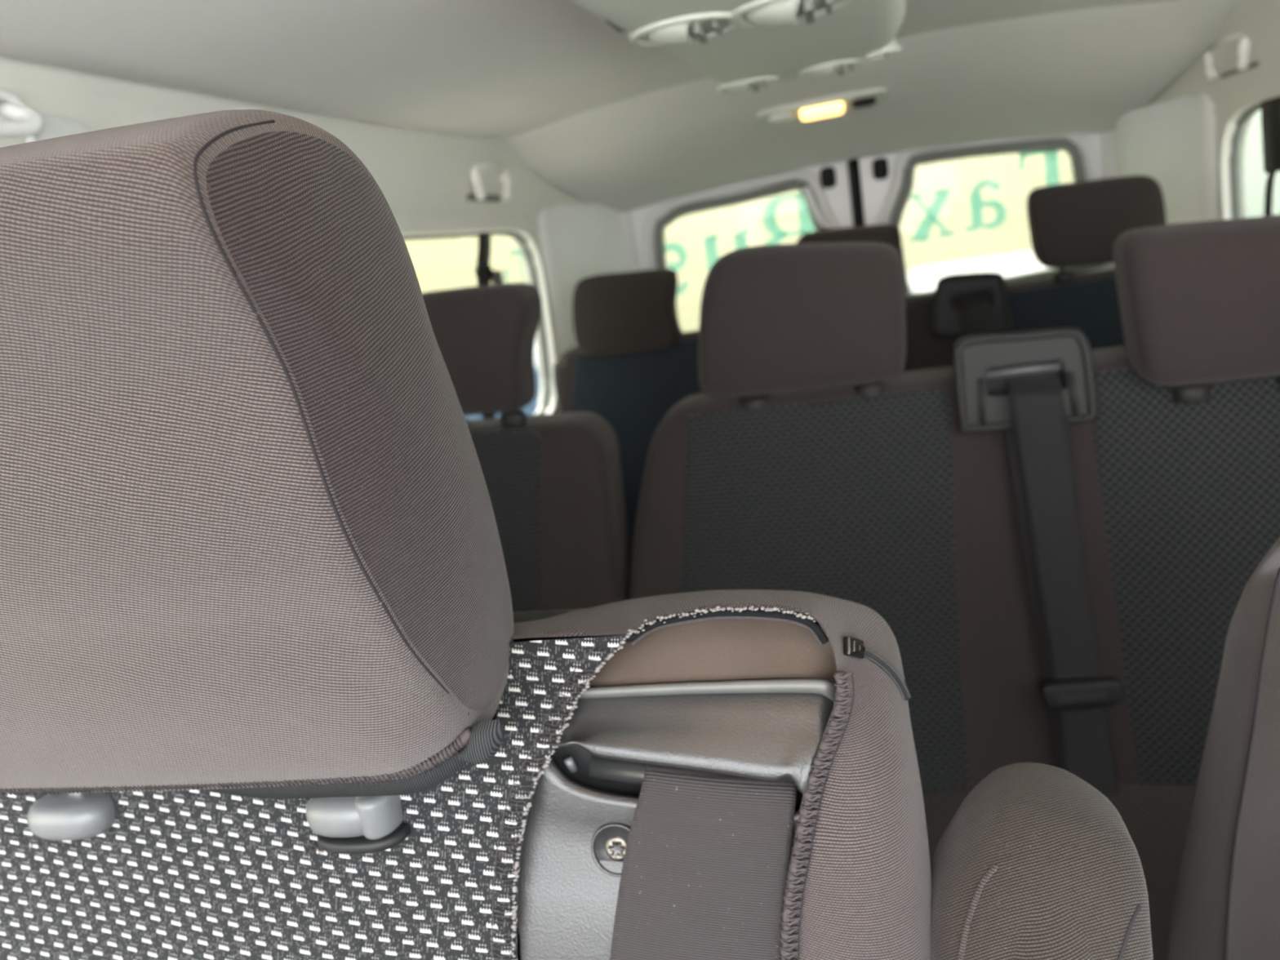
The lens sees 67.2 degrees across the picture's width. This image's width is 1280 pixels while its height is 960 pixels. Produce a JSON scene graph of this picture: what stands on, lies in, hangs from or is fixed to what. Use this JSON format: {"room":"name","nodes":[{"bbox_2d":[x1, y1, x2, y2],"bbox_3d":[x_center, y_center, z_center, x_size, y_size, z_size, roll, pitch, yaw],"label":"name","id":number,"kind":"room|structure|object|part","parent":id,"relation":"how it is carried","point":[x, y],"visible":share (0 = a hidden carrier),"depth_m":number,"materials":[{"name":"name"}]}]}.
{"room":"vehicle interior","nodes":[
{"label":"vehicle interior","id":0,"kind":"room"},
{"bbox_2d":[394,216,560,413],"bbox_3d":[-0.428,0.185,1.436,0.045,1.610,3.650,-6,14,13],"label":"window frame","id":1,"kind":"structure","parent":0,"point":[531,235],"depth_m":2.33,"materials":[{"name":"plastic"}]},
{"bbox_2d":[0,87,45,147],"bbox_3d":[-0.541,-0.241,0.731,0.062,0.140,0.265,-6,14,13],"label":"handle","id":2,"kind":"object","parent":1,"relation":"attached to","point":[18,122],"visible":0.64,"depth_m":0.81,"materials":[{"name":"white paint"}]},
{"bbox_2d":[23,111,88,142],"bbox_3d":[-0.577,-0.055,0.706,0.055,0.537,0.658,-6,14,13],"label":"trim","id":3,"kind":"structure","parent":1,"relation":"attached to","point":[56,126],"depth_m":0.89,"materials":[{"name":"white paint"}]},
{"bbox_2d":[0,55,584,235],"bbox_3d":[-0.438,-0.457,1.357,0.159,0.256,3.330,-6,14,13],"label":"trim","id":4,"kind":"structure","parent":1,"relation":"attached to","point":[418,172],"depth_m":1.55,"materials":[{"name":"plastic"}]},
{"bbox_2d":[402,231,550,420],"bbox_3d":[-0.360,-0.277,1.974,0.037,0.467,1.034,-6,14,13],"label":"window","id":5,"kind":"structure","parent":1,"relation":"in","point":[439,261],"depth_m":2.06,"materials":[{"name":"clear glass"}]},
{"bbox_2d":[466,163,511,201],"bbox_3d":[-0.322,-0.628,2.015,0.047,0.088,0.250,-6,14,13],"label":"handle","id":6,"kind":"object","parent":1,"relation":"attached to","point":[479,194],"visible":0.47,"depth_m":1.99,"materials":[{"name":"plastic"}]},
{"bbox_3d":[-0.334,-0.605,1.935,0.037,0.086,0.036,-6,14,13],"label":"hinge arm","id":7,"kind":"part","parent":6,"relation":"part of","materials":[{"name":"plastic"}]},
{"bbox_3d":[-0.301,-0.649,2.094,0.037,0.086,0.036,-6,14,13],"label":"hinge arm","id":8,"kind":"part","parent":6,"relation":"part of","materials":[{"name":"plastic"}]},
{"bbox_2d":[475,231,503,418],"bbox_3d":[-0.300,-0.301,1.960,0.026,0.398,0.261,-6,14,13],"label":"belt","id":9,"kind":"object","parent":1,"relation":"hanging from","point":[484,273],"visible":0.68,"depth_m":1.98,"materials":[{"name":"black fabric"}]},
{"bbox_2d":[537,203,639,355],"bbox_3d":[-0.056,-0.123,2.836,0.036,1.340,0.611,-3,15,23],"label":"trim","id":10,"kind":"structure","parent":1,"relation":"attached to","point":[579,242],"depth_m":2.61,"materials":[{"name":"white plastic"}]},
{"bbox_2d":[630,158,865,332],"bbox_3d":[0.399,-0.256,3.032,0.750,1.365,0.087,-6,14,13],"label":"door","id":11,"kind":"structure","parent":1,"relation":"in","point":[686,234],"depth_m":2.91,"materials":[{"name":"white paint"}]},
{"bbox_2d":[755,87,888,126],"bbox_3d":[0.411,-0.846,2.182,0.295,0.043,0.105,-6,14,13],"label":"dome lamp","id":12,"kind":"object","parent":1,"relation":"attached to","point":[833,105],"visible":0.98,"depth_m":2.15,"materials":[{"name":"plastic"}]},
{"bbox_2d":[502,0,1241,211],"bbox_3d":[0.490,-0.860,2.306,1.444,0.228,1.000,-6,14,13],"label":"car ceiling","id":13,"kind":"structure","parent":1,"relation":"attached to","point":[1077,71],"depth_m":2.17,"materials":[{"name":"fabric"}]},
{"bbox_2d":[0,0,1182,137],"bbox_3d":[0.146,-0.496,0.701,1.444,0.167,2.560,-6,14,13],"label":"ceiling","id":14,"kind":"structure","parent":0,"point":[507,68],"depth_m":1.10,"materials":[{"name":"fabric"}]},
{"bbox_2d":[571,0,905,93],"bbox_3d":[0.087,-0.496,0.889,0.391,0.126,1.273,-6,14,13],"label":"air duct","id":15,"kind":"object","parent":14,"relation":"attached to","point":[744,46],"visible":1,"depth_m":1.09,"materials":[{"name":"plastic"}]},
{"bbox_2d":[628,12,743,47],"bbox_3d":[0.047,-0.470,0.993,0.120,0.017,0.120,-11,14,-9],"label":"air vent","id":16,"kind":"object","parent":15,"relation":"attached to","point":[685,28],"depth_m":0.97,"materials":[{"name":"plastic"}]},
{"bbox_2d":[715,76,779,93],"bbox_3d":[0.160,-0.595,1.438,0.096,0.017,0.096,-5,14,18],"label":"air vent","id":17,"kind":"object","parent":15,"relation":"attached to","point":[753,83],"depth_m":1.42,"materials":[{"name":"plastic"}]},
{"bbox_2d":[727,0,854,27],"bbox_3d":[0.154,-0.475,0.969,0.134,0.028,0.134,-6,14,13],"label":"air vent","id":18,"kind":"object","parent":15,"relation":"attached to","point":[740,13],"depth_m":0.96,"materials":[{"name":"plastic"}]},
{"bbox_2d":[798,58,867,78],"bbox_3d":[0.281,-0.607,1.407,0.101,0.017,0.101,-19,16,-35],"label":"air vent","id":19,"kind":"object","parent":15,"relation":"attached to","point":[828,68],"depth_m":1.39,"materials":[{"name":"plastic"}]},
{"bbox_2d":[863,39,902,60],"bbox_3d":[0.338,-0.600,1.344,0.053,0.017,0.053,-6,14,13],"label":"air vent","id":20,"kind":"object","parent":15,"relation":"attached to","point":[891,49],"depth_m":1.33,"materials":[{"name":"plastic"}]},
{"bbox_2d":[1215,78,1279,220],"bbox_3d":[1.107,0.027,1.072,0.045,1.610,3.650,-6,14,13],"label":"wall","id":21,"kind":"structure","parent":0,"point":[1226,120],"depth_m":2.04,"materials":[{"name":"plastic"}]},
{"bbox_2d":[858,132,1108,297],"bbox_3d":[1.074,-0.325,2.869,0.694,1.365,0.082,-6,14,13],"label":"door","id":22,"kind":"structure","parent":21,"relation":"in","point":[960,207],"depth_m":2.78,"materials":[{"name":"white paint"}]},
{"bbox_2d":[1101,94,1217,269],"bbox_3d":[1.339,-0.266,2.502,0.036,1.340,0.606,-8,13,6],"label":"trim","id":23,"kind":"structure","parent":21,"relation":"attached to","point":[1172,143],"depth_m":2.26,"materials":[{"name":"white plastic"}]},
{"bbox_2d":[1146,0,1279,114],"bbox_3d":[0.957,-0.601,1.026,0.159,0.256,3.330,-6,14,13],"label":"trim","id":24,"kind":"structure","parent":21,"relation":"attached to","point":[1257,20],"depth_m":1.83,"materials":[{"name":"plastic"}]},
{"bbox_2d":[1202,31,1259,81],"bbox_3d":[1.158,-0.838,1.881,0.047,0.088,0.250,-6,14,13],"label":"handle","id":25,"kind":"object","parent":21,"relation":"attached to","point":[1242,57],"visible":0.42,"depth_m":1.85,"materials":[{"name":"plastic"}]},
{"bbox_3d":[1.170,-0.858,1.962,0.037,0.086,0.036,-6,14,13],"label":"hinge arm","id":26,"kind":"part","parent":25,"relation":"part of","materials":[{"name":"plastic"}]},
{"bbox_3d":[1.137,-0.815,1.803,0.037,0.086,0.036,-6,14,13],"label":"hinge arm","id":27,"kind":"part","parent":25,"relation":"part of","materials":[{"name":"plastic"}]},
{"bbox_2d":[1229,102,1279,218],"bbox_3d":[1.198,-0.438,1.605,0.038,0.467,1.034,-6,14,13],"label":"window","id":28,"kind":"structure","parent":21,"relation":"in","point":[1248,178],"depth_m":1.99,"materials":[{"name":"clear glass"}]},
{"bbox_2d":[1261,96,1279,216],"bbox_3d":[1.173,-0.553,1.788,0.014,0.296,0.101,-6,14,13],"label":"belt","id":29,"kind":"object","parent":21,"relation":"hanging from","point":[1270,108],"visible":0.68,"depth_m":1.78,"materials":[{"name":"black fabric"}]},
{"bbox_3d":[0.417,0.964,1.209,1.580,0.040,4.150,-6,14,13],"label":"floor","id":30,"kind":"structure","parent":0,"visible":0},
{"bbox_2d":[0,109,932,959],"bbox_3d":[-0.365,0.569,0.441,1.075,1.314,0.662,-6,14,13],"label":"seat","id":31,"kind":"object","parent":30,"relation":"on","point":[272,685],"visible":0.99,"depth_m":0.38,"materials":[{"name":"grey fabric"}]},
{"bbox_3d":[-0.216,0.271,0.483,0.475,0.373,0.102,-6,14,13],"label":"panel","id":32,"kind":"part","parent":31,"relation":"part of","materials":[{"name":"fabric"}]},
{"bbox_3d":[-0.082,-0.007,0.358,0.014,0.233,0.153,-6,14,13],"label":"panel","id":33,"kind":"part","parent":31,"relation":"part of","materials":[{"name":"fabric"}]},
{"bbox_3d":[0.018,0.268,0.454,0.165,0.290,0.097,-6,14,13],"label":"panel","id":34,"kind":"part","parent":31,"relation":"part of","materials":[{"name":"grey plastic"}]},
{"bbox_3d":[0.021,0.125,0.438,0.140,0.057,0.031,-5,14,16],"label":"panel","id":35,"kind":"part","parent":31,"relation":"part of","materials":[{"name":"grey plastic"}]},
{"bbox_2d":[609,764,795,959],"bbox_3d":[0.021,0.255,0.440,0.124,0.242,0.075,-6,14,13],"label":"belt","id":36,"kind":"object","parent":31,"relation":"attached to","point":[705,868],"visible":0.98,"depth_m":0.43,"materials":[{"name":"grey fabric"}]},
{"bbox_3d":[-0.363,0.294,0.593,1.054,0.450,0.230,-6,14,13],"label":"backrest","id":37,"kind":"part","parent":31,"relation":"part of","materials":[{"name":"grey fabric"}]},
{"bbox_2d":[422,282,631,612],"bbox_3d":[-0.213,0.365,1.356,0.364,1.236,0.630,-6,14,13],"label":"seat","id":38,"kind":"object","parent":30,"relation":"on","point":[553,481],"visible":0.33,"depth_m":1.42,"materials":[{"name":"brown fabric"}]},
{"bbox_3d":[-0.220,0.315,1.470,0.236,0.764,0.170,-6,14,13],"label":"fabric panel","id":39,"kind":"part","parent":38,"relation":"part of","materials":[{"name":"black fabric"}]},
{"bbox_3d":[-0.175,0.335,1.520,0.361,0.850,0.289,-6,14,13],"label":"backrest","id":40,"kind":"part","parent":38,"relation":"part of","materials":[{"name":"fabric"}]},
{"bbox_2d":[553,175,1166,559],"bbox_3d":[0.524,0.073,2.061,1.576,1.244,0.625,-6,14,13],"label":"seat","id":41,"kind":"object","parent":30,"relation":"on","point":[632,361],"visible":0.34,"depth_m":2.12,"materials":[{"name":"fabric"}]},
{"bbox_3d":[0.049,0.018,2.289,0.439,0.672,0.126,-6,14,13],"label":"fabric panel","id":42,"kind":"part","parent":41,"relation":"part of","materials":[{"name":"fabric"}]},
{"bbox_3d":[0.571,0.118,2.242,1.576,1.037,0.286,-6,14,13],"label":"backrest","id":43,"kind":"part","parent":41,"relation":"part of","materials":[{"name":"fabric"}]},
{"bbox_3d":[0.441,-0.008,2.198,0.394,0.700,0.130,-6,14,13],"label":"fabric panel","id":44,"kind":"part","parent":41,"relation":"part of","materials":[{"name":"black fabric"}]},
{"bbox_2d":[930,271,1011,337],"bbox_3d":[0.713,-0.382,2.093,0.164,0.138,0.071,-6,14,13],"label":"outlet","id":45,"kind":"object","parent":41,"relation":"attached to","point":[945,319],"depth_m":2.08,"materials":[{"name":"black plastic"}]},
{"bbox_2d":[958,293,997,337],"bbox_3d":[0.754,-0.109,2.103,0.080,0.576,0.130,-4,14,21],"label":"belt","id":46,"kind":"object","parent":41,"relation":"on","point":[977,313],"visible":0.16,"depth_m":2.06,"materials":[{"name":"black fabric"}]},
{"bbox_3d":[0.904,-0.434,2.062,0.011,0.090,0.012,-6,14,13],"label":"headrest post","id":47,"kind":"part","parent":41,"relation":"part of","materials":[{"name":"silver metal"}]},
{"bbox_3d":[1.000,-0.050,2.067,0.389,0.743,0.137,-6,14,13],"label":"fabric panel","id":48,"kind":"part","parent":41,"relation":"part of","materials":[{"name":"fabric"}]},
{"bbox_2d":[629,213,1279,959],"bbox_3d":[0.495,0.296,1.189,1.167,1.228,0.630,-6,14,13],"label":"seat","id":49,"kind":"object","parent":30,"relation":"on","point":[807,458],"visible":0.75,"depth_m":1.28,"materials":[{"name":"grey fabric"}]},
{"bbox_3d":[0.239,0.271,1.361,0.449,0.748,0.167,-6,14,13],"label":"fabric panel","id":50,"kind":"part","parent":49,"relation":"part of","materials":[{"name":"black fabric"}]},
{"bbox_3d":[0.526,0.281,1.355,1.154,0.879,0.295,-6,14,13],"label":"backrest","id":51,"kind":"part","parent":49,"relation":"part of","materials":[{"name":"black fabric"}]},
{"bbox_2d":[952,327,1097,433],"bbox_3d":[0.498,-0.135,1.259,0.170,0.128,0.070,-6,14,13],"label":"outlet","id":52,"kind":"object","parent":49,"relation":"attached to","point":[984,363],"depth_m":1.24,"materials":[{"name":"plastic"}]},
{"bbox_2d":[922,783,1196,959],"bbox_3d":[0.532,0.520,1.148,1.120,0.165,0.450,-6,14,13],"label":"seat cushion","id":53,"kind":"object","parent":49,"relation":"on","point":[1156,817],"depth_m":1.17,"materials":[{"name":"grey fabric"}]},
{"bbox_2d":[998,376,1125,795],"bbox_3d":[0.571,0.271,1.264,0.101,0.802,0.208,-7,14,8],"label":"belt","id":54,"kind":"object","parent":49,"relation":"hanging from","point":[1076,692],"visible":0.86,"depth_m":1.24,"materials":[{"name":"black fabric"}]},
{"bbox_3d":[0.800,0.214,1.228,0.365,0.734,0.165,-6,14,13],"label":"fabric panel","id":55,"kind":"part","parent":49,"relation":"part of","materials":[{"name":"black fabric"}]},
{"bbox_2d":[930,537,1279,959],"bbox_3d":[0.531,0.540,0.426,0.714,1.102,0.976,-6,14,13],"label":"seat","id":56,"kind":"object","parent":30,"relation":"on","point":[1035,862],"visible":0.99,"depth_m":0.43,"materials":[{"name":"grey fabric"}]},
{"bbox_3d":[0.180,0.245,0.432,0.091,0.221,0.106,-6,14,13],"label":"armrest","id":57,"kind":"part","parent":56,"relation":"part of","materials":[{"name":"grey fabric"}]},
{"bbox_3d":[0.562,0.451,0.688,0.327,1.061,0.423,-6,14,13],"label":"backrest","id":58,"kind":"part","parent":56,"relation":"part of","materials":[{"name":"grey fabric"}]}
]}

